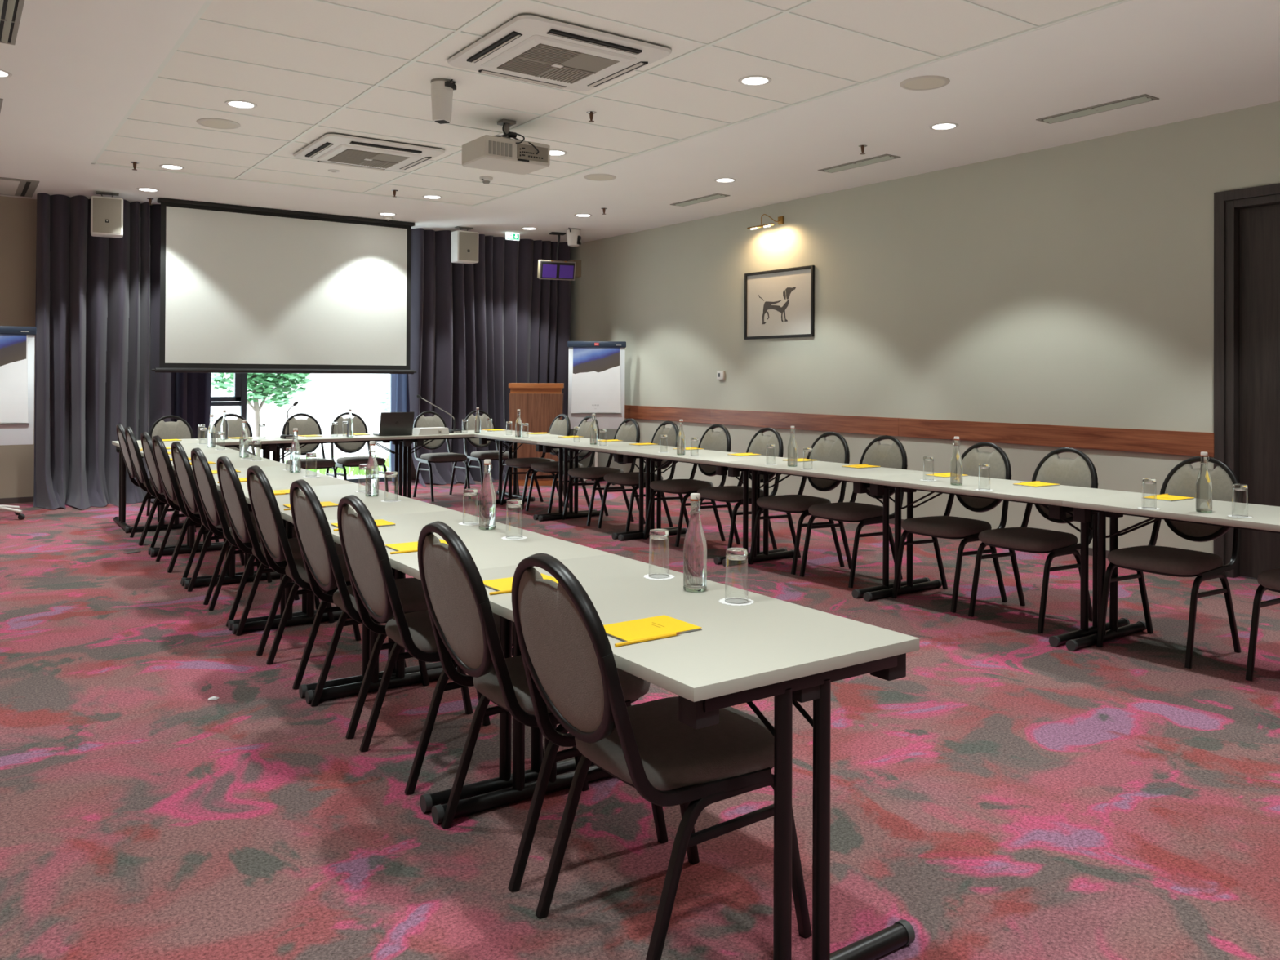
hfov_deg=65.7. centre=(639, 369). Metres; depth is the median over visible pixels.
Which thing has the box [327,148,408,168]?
grille
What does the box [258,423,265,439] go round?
glass tumbler
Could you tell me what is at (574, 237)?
loudspeaker
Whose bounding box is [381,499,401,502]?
doily
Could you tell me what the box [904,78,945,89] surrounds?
grille
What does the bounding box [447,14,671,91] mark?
air conditioner
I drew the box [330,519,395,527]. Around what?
notepad
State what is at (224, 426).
water bottle
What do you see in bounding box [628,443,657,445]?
notepad
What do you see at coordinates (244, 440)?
glass tumbler
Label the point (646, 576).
doily
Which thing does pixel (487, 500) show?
water bottle
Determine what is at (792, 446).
water bottle
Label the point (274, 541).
banquet chair
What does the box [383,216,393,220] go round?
sensor
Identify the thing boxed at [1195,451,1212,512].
water bottle
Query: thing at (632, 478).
banquet chair
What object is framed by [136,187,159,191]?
recessed light
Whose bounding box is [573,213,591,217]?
recessed light
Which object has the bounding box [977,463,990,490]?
glass tumbler
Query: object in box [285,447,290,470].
glass tumbler
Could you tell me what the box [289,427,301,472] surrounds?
water bottle
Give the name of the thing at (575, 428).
glass tumbler
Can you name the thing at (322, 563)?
banquet chair
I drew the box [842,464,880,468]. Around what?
notepad
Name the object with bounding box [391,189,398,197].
sprinkler
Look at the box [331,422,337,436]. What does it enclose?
glass tumbler
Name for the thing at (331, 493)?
conference table
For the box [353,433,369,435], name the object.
notepad
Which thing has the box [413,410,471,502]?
banquet chair
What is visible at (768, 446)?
glass tumbler
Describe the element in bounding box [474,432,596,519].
conference table
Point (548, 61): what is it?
grille
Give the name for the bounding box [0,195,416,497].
wall
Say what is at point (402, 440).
conference table
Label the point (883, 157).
ceiling vent
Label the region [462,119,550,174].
projector
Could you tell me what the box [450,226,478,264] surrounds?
loudspeaker
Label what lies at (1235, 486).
glass tumbler
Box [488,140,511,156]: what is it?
exhaust vent
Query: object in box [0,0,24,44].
ceiling vent
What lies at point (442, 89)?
loudspeaker
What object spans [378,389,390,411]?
shrub
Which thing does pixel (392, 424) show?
laptop
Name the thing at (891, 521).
baseboard
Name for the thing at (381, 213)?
recessed light
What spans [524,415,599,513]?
banquet chair
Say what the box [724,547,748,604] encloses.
glass tumbler
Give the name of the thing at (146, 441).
banquet chair
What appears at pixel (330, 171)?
recessed ceiling light
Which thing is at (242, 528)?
banquet chair
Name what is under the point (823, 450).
banquet chair
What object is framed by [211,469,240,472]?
notepad
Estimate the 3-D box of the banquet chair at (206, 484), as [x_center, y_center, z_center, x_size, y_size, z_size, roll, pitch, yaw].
[-2.121,0.881,5.436,0.622,0.926,0.447,1,0,-35]
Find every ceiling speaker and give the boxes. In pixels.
[196,118,240,128]
[583,173,616,181]
[899,75,950,90]
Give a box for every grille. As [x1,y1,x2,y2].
[92,197,121,233]
[200,120,236,128]
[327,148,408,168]
[458,231,477,261]
[497,43,619,84]
[586,175,613,180]
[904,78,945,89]
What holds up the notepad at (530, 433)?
on the conference table at (532, 439)
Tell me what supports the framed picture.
attached to the wall at (1072, 284)
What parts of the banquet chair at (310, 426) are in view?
frame, backrest, seat, leg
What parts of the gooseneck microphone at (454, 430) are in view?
stem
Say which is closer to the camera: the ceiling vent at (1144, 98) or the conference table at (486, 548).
the conference table at (486, 548)
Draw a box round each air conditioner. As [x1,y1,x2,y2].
[293,133,444,171]
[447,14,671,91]
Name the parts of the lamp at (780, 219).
lamp shade, arm, wall plate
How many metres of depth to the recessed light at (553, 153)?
7.96 m
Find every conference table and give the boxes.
[111,436,281,529]
[124,442,239,555]
[150,453,289,586]
[183,465,355,630]
[231,483,453,697]
[265,433,416,495]
[305,510,612,813]
[403,429,531,497]
[431,553,919,959]
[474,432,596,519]
[537,439,677,539]
[617,447,787,564]
[720,457,929,598]
[861,471,1130,646]
[1062,492,1279,650]
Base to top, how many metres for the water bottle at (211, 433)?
0.268 m
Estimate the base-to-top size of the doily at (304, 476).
0.001 m
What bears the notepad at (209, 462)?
on the conference table at (237, 462)
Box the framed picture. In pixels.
[744,265,814,339]
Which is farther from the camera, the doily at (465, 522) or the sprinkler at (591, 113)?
the sprinkler at (591, 113)
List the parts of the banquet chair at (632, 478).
leg, seat, leg, leg, backrest, frame, leg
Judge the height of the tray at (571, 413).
0.009 m
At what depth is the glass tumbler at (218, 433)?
7.78 m
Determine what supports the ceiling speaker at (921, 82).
attached to the ceiling
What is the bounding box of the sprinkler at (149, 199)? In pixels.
[146,198,154,204]
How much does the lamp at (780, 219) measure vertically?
0.144 m
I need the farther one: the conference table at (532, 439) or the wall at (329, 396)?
the wall at (329, 396)
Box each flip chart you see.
[0,325,36,519]
[567,341,626,485]
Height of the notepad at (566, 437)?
0.006 m
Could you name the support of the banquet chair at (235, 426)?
on the floor
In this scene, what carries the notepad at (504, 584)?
on the conference table at (769, 646)
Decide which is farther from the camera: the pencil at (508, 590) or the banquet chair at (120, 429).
the banquet chair at (120, 429)
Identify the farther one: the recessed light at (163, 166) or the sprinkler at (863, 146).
the recessed light at (163, 166)
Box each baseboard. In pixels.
[0,496,33,503]
[888,518,1109,558]
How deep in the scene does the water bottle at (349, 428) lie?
9.42 m
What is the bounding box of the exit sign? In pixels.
[505,231,519,240]
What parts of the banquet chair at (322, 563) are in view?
backrest, frame, leg, leg, seat, leg, leg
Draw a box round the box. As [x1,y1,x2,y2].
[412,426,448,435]
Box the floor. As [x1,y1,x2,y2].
[0,475,1279,959]
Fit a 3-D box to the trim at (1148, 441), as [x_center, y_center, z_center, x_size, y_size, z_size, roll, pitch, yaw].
[1.371,0.518,10.169,0.022,0.162,8.628,1,0,-35]
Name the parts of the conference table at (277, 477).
leg, leg, leg, leg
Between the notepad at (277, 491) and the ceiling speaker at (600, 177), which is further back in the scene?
the ceiling speaker at (600, 177)
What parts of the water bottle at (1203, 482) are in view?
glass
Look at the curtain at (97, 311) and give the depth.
10.01 m
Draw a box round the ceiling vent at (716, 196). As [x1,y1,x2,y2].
[670,193,730,206]
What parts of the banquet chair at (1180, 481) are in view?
leg, leg, seat, leg, backrest, frame, leg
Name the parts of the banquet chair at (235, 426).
backrest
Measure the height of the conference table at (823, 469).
0.719 m
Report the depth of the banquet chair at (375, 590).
3.21 m
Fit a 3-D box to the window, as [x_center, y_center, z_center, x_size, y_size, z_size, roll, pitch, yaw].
[-4.220,-0.053,11.551,2.870,2.850,0.105,1,0,-35]
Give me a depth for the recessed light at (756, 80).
5.99 m
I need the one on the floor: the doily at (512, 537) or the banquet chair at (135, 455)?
the banquet chair at (135, 455)
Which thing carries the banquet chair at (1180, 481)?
on the floor
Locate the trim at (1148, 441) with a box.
[624,404,1213,457]
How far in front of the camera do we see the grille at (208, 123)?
7.07 m
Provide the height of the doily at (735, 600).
0.001 m
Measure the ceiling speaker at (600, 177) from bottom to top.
0.007 m
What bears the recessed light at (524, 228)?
in the ceiling
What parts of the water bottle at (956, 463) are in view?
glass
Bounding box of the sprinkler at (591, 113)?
[586,111,595,122]
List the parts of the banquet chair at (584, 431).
leg, leg, seat, backrest, leg, frame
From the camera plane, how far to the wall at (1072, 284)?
8.22 m
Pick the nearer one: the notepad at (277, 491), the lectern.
the notepad at (277, 491)
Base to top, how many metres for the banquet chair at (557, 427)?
0.926 m
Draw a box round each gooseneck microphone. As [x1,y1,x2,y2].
[280,400,298,439]
[416,394,462,433]
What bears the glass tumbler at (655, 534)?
on the doily at (646, 576)
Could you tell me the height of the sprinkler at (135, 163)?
0.064 m
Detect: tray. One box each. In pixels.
[0,423,29,424]
[571,413,609,413]
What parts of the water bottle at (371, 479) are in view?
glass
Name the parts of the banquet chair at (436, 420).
leg, leg, frame, backrest, seat, leg, leg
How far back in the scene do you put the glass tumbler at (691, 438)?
7.38 m
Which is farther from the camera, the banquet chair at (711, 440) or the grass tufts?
the grass tufts
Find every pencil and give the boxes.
[274,493,288,494]
[390,549,417,554]
[488,589,511,595]
[614,632,682,646]
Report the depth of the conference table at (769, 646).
2.17 m
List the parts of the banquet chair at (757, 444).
seat, leg, leg, backrest, leg, frame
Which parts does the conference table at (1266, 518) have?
leg, leg, rail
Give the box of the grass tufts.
[256,447,389,476]
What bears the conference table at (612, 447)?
on the floor
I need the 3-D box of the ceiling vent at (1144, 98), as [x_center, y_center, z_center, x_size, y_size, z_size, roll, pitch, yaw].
[3.012,-1.717,6.558,0.170,0.019,0.760,1,0,-35]
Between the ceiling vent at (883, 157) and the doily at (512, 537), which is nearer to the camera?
the doily at (512, 537)
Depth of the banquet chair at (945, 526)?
5.89 m
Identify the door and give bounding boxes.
[1213,182,1279,578]
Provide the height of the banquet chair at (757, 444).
0.926 m
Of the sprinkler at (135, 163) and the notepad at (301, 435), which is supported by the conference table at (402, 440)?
the notepad at (301, 435)
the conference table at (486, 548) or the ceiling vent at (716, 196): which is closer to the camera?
the conference table at (486, 548)
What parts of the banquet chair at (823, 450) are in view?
leg, leg, seat, leg, backrest, frame, leg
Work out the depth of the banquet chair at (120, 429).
7.79 m
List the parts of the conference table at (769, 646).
leg, leg, leg, cross rail, leg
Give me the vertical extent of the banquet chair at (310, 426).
0.926 m
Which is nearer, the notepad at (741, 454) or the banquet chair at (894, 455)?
the banquet chair at (894, 455)
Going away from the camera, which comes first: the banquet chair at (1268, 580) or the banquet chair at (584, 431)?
the banquet chair at (1268, 580)
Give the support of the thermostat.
attached to the wall at (1072, 284)
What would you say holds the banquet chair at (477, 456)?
on the floor
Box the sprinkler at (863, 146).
[858,144,866,154]
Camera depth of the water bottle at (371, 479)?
4.84 m
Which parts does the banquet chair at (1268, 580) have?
leg, seat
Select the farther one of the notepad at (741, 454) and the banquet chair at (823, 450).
the notepad at (741, 454)
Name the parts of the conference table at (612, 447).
leg, leg, rail, leg, leg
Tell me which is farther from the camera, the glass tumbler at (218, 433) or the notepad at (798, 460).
the glass tumbler at (218, 433)
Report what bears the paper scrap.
on the floor
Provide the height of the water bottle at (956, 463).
0.268 m
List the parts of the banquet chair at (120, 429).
backrest, frame, leg, leg, seat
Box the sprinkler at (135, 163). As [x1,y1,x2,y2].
[130,161,139,170]
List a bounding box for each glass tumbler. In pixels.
[197,424,204,439]
[199,427,206,444]
[216,431,225,449]
[242,439,252,458]
[252,440,261,460]
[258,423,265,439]
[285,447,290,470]
[305,452,316,476]
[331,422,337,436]
[358,464,366,492]
[384,471,397,501]
[462,488,478,524]
[506,499,522,538]
[522,422,528,437]
[573,426,580,442]
[599,429,606,445]
[648,528,669,578]
[659,434,667,452]
[690,437,698,456]
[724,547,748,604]
[766,444,775,464]
[803,447,812,469]
[923,456,933,480]
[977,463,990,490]
[1141,477,1156,509]
[1231,484,1248,517]
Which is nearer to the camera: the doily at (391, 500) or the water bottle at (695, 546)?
the water bottle at (695, 546)
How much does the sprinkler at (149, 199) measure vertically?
0.064 m
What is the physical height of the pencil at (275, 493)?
0.008 m
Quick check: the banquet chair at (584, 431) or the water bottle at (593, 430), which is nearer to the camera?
the water bottle at (593, 430)
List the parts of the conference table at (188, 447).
leg, leg, leg, leg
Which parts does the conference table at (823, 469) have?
leg, leg, rail, cross rail, leg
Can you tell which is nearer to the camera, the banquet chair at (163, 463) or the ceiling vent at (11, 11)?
the ceiling vent at (11, 11)
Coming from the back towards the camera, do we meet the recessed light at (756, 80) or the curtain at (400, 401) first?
the curtain at (400, 401)
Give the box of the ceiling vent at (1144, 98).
[1035,93,1159,124]
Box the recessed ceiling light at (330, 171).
[328,169,339,172]
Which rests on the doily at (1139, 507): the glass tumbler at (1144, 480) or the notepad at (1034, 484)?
the glass tumbler at (1144, 480)
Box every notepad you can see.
[161,439,182,441]
[189,461,216,464]
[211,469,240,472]
[272,489,289,493]
[283,501,337,508]
[301,435,322,436]
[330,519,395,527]
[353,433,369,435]
[384,539,448,551]
[483,573,558,591]
[487,429,506,431]
[526,432,550,434]
[557,435,583,438]
[597,440,623,441]
[603,614,702,641]
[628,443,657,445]
[672,447,704,450]
[727,453,761,456]
[782,458,818,462]
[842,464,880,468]
[924,472,967,477]
[1013,481,1059,487]
[1142,494,1194,501]
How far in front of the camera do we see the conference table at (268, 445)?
8.66 m
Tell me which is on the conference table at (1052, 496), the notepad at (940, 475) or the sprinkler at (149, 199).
the notepad at (940, 475)
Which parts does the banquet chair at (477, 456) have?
leg, leg, frame, backrest, seat, leg, leg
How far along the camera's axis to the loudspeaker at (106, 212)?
9.66 m
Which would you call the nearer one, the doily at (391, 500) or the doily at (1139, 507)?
the doily at (1139, 507)
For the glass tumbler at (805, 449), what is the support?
on the doily
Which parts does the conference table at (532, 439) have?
leg, leg, rail, leg, leg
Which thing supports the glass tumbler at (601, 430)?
on the doily
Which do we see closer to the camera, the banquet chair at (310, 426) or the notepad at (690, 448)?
the notepad at (690, 448)
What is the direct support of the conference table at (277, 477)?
on the floor
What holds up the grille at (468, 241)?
attached to the loudspeaker at (464, 244)
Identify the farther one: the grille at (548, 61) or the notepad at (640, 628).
the grille at (548, 61)
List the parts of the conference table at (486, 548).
leg, leg, leg, leg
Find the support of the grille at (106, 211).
attached to the loudspeaker at (106, 212)
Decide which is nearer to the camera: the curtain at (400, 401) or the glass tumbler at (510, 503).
the glass tumbler at (510, 503)
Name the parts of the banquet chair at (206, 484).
backrest, frame, leg, leg, seat, leg, leg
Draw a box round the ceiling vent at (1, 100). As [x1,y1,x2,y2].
[0,98,3,112]
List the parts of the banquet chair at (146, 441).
backrest, frame, leg, leg, seat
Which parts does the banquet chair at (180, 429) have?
leg, leg, frame, backrest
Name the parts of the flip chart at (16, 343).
leg, leg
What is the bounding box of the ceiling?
[0,0,1279,243]
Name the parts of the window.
casement sash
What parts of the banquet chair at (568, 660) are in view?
backrest, leg, frame, seat, leg, leg, leg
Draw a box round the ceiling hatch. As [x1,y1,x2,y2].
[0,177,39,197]
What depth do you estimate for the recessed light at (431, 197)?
9.96 m
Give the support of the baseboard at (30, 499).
attached to the wall at (18, 215)
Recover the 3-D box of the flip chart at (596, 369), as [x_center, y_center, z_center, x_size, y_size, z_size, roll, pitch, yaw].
[-0.512,0.524,12.129,0.596,1.738,0.626,0,-1,43]
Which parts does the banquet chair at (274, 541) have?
backrest, frame, leg, leg, seat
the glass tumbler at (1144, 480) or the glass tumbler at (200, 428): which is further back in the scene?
the glass tumbler at (200, 428)
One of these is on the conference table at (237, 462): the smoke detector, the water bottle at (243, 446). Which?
the water bottle at (243, 446)
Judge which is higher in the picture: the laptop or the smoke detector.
the smoke detector
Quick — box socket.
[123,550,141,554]
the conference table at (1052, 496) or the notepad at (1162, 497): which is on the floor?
the conference table at (1052, 496)
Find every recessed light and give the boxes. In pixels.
[0,69,12,77]
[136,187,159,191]
[159,164,184,169]
[225,100,257,108]
[377,212,396,215]
[422,195,442,199]
[520,226,537,230]
[550,149,567,155]
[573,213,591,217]
[714,177,736,182]
[738,75,771,85]
[928,122,958,129]
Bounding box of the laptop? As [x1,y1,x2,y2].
[373,412,414,435]
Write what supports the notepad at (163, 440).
on the conference table at (268, 445)
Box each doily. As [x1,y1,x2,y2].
[302,475,319,477]
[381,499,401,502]
[458,521,479,525]
[501,535,527,540]
[643,573,675,580]
[718,597,755,605]
[1137,506,1160,510]
[1226,515,1253,518]
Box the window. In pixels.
[210,373,391,491]
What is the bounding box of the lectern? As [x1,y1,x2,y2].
[508,382,564,485]
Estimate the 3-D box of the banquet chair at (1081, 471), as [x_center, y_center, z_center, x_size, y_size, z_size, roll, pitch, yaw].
[2.191,0.902,5.454,0.622,0.926,0.447,1,0,-35]
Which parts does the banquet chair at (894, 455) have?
leg, leg, seat, leg, backrest, frame, leg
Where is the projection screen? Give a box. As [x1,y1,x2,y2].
[151,197,416,373]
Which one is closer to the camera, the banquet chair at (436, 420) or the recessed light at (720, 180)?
the recessed light at (720, 180)
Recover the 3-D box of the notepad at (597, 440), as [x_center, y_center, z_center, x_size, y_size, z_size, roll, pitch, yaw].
[-0.280,0.651,9.033,0.210,0.006,0.148,1,0,-33]
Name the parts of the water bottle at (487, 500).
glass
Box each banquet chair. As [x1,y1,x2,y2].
[115,423,201,544]
[124,426,218,553]
[140,431,241,570]
[146,415,194,521]
[151,435,259,583]
[170,441,271,604]
[191,447,319,626]
[213,413,255,454]
[216,455,361,655]
[246,465,406,689]
[281,413,337,477]
[289,479,472,738]
[330,412,388,492]
[337,494,544,795]
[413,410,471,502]
[417,520,668,892]
[462,409,519,494]
[500,413,570,510]
[511,552,812,959]
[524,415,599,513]
[562,417,639,525]
[597,421,679,532]
[643,424,731,546]
[697,427,783,549]
[748,431,849,574]
[800,435,907,587]
[891,441,1011,613]
[968,447,1097,633]
[1096,456,1242,668]
[1245,567,1279,680]
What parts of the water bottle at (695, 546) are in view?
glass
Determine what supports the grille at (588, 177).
attached to the ceiling speaker at (600, 177)
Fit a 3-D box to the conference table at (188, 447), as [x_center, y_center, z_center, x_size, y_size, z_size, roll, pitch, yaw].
[-3.628,0.989,7.866,0.667,0.719,1.280,1,0,-35]
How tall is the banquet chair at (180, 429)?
0.926 m
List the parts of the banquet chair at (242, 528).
backrest, frame, leg, leg, seat, leg, leg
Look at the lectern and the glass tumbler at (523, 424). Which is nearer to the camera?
the glass tumbler at (523, 424)
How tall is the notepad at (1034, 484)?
0.006 m
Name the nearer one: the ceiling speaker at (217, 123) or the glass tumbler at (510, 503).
the glass tumbler at (510, 503)
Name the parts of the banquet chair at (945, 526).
leg, leg, seat, leg, backrest, frame, leg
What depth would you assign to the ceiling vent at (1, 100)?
6.52 m
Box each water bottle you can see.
[207,413,216,447]
[220,409,228,439]
[239,419,248,457]
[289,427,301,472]
[346,408,353,437]
[364,440,378,496]
[474,407,480,433]
[479,459,496,529]
[515,408,521,437]
[590,413,597,444]
[676,419,685,454]
[683,493,706,592]
[787,426,797,466]
[950,436,962,485]
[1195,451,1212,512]
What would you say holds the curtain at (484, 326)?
hanging from the ceiling
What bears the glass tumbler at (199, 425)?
on the doily
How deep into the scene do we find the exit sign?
12.34 m
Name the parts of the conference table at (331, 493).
leg, leg, leg, leg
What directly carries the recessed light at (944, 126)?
in the ceiling
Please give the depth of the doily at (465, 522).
3.96 m
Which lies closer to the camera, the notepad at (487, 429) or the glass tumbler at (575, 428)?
the glass tumbler at (575, 428)
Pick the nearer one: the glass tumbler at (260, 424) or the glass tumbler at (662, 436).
the glass tumbler at (662, 436)
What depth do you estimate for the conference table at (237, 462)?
7.00 m
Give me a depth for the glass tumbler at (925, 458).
5.70 m
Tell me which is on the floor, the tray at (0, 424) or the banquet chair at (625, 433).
the banquet chair at (625, 433)
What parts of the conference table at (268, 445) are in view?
leg, leg, rail, leg, leg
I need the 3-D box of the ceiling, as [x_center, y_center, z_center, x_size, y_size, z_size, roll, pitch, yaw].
[-0.181,-1.812,5.225,8.581,0.130,15.350,1,0,-35]
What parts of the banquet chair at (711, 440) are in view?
leg, seat, leg, leg, backrest, frame, leg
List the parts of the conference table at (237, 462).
leg, leg, leg, leg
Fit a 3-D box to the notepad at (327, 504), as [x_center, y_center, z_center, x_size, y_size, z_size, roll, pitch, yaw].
[-1.482,0.613,4.471,0.210,0.006,0.148,1,0,-35]
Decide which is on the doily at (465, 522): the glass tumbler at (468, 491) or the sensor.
the glass tumbler at (468, 491)
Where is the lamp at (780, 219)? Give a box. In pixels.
[746,213,783,230]
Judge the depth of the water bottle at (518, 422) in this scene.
9.56 m
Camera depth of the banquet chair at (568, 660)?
2.21 m
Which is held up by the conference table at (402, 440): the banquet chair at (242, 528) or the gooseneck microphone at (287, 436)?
the gooseneck microphone at (287, 436)
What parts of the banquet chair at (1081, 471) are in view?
leg, leg, seat, leg, backrest, frame, leg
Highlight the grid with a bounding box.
[91,0,1130,206]
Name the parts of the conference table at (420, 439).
leg, leg, rail, leg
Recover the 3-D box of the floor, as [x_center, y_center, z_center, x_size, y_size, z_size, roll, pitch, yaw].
[-0.189,1.398,5.148,8.531,0.100,15.250,1,0,-35]
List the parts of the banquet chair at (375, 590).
backrest, frame, leg, leg, seat, leg, leg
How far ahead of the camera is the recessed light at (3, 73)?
5.90 m
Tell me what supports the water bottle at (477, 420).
on the conference table at (420, 439)
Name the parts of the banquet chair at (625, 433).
leg, seat, leg, leg, backrest, frame, leg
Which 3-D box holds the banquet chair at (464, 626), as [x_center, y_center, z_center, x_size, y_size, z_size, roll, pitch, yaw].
[-0.299,0.872,2.806,0.622,0.926,0.447,1,0,-35]
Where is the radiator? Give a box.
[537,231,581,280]
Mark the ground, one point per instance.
(326, 446)
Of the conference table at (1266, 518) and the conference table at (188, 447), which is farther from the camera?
the conference table at (188, 447)
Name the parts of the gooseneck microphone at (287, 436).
stem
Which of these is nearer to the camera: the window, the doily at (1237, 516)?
the doily at (1237, 516)
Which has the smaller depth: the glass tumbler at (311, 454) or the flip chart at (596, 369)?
the glass tumbler at (311, 454)
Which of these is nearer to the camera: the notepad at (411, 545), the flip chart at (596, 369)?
the notepad at (411, 545)
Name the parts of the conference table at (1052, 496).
leg, leg, rail, cross rail, leg, leg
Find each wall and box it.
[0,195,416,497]
[210,373,390,431]
[568,101,1279,553]
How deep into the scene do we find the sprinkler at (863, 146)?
7.62 m
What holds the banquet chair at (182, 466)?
on the floor
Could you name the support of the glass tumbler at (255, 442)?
on the doily
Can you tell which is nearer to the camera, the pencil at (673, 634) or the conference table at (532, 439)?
the pencil at (673, 634)
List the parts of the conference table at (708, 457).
leg, leg, rail, cross rail, leg, leg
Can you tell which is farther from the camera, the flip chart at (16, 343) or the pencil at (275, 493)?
the flip chart at (16, 343)
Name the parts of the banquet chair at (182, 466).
backrest, frame, leg, leg, seat, leg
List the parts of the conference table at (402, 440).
leg, leg, cross rail, rail, leg, leg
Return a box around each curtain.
[33,192,171,509]
[170,373,211,438]
[391,373,409,482]
[408,227,570,486]
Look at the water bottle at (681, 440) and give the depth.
7.48 m
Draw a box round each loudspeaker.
[90,191,123,238]
[431,78,456,124]
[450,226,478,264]
[566,227,581,246]
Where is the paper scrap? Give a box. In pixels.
[208,696,218,700]
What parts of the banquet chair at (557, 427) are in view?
leg, leg, seat, leg, leg, backrest, frame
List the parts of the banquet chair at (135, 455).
backrest, frame, leg, leg, seat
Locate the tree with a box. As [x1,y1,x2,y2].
[210,373,313,457]
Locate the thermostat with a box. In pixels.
[716,370,724,379]
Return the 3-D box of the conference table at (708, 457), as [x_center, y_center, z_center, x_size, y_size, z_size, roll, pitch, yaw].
[0.456,1.007,7.606,0.667,0.719,1.280,1,0,-36]
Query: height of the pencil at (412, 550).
0.008 m
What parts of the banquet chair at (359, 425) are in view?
leg, backrest, frame, seat, leg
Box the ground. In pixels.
[248,428,389,479]
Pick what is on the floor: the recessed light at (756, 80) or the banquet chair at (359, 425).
the banquet chair at (359, 425)
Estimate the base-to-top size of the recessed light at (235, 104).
0.004 m
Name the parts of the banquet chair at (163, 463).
backrest, frame, leg, leg, seat, leg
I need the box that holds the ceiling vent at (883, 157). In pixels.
[817,154,900,173]
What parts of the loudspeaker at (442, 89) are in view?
mount plate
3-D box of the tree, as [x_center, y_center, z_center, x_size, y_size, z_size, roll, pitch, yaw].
[-5.342,0.237,13.966,1.500,2.334,1.480,1,0,-35]
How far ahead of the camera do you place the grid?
6.10 m
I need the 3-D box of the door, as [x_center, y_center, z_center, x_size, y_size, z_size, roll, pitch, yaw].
[4.499,0.093,5.854,0.168,2.565,2.040,1,0,-35]
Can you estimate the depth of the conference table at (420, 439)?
10.00 m
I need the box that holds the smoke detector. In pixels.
[479,176,493,184]
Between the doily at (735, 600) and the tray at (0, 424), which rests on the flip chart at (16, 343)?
the tray at (0, 424)
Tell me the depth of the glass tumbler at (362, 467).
5.00 m
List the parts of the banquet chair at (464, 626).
backrest, frame, leg, leg, seat, leg, leg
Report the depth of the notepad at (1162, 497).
4.90 m
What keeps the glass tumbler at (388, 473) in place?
on the doily at (391, 500)

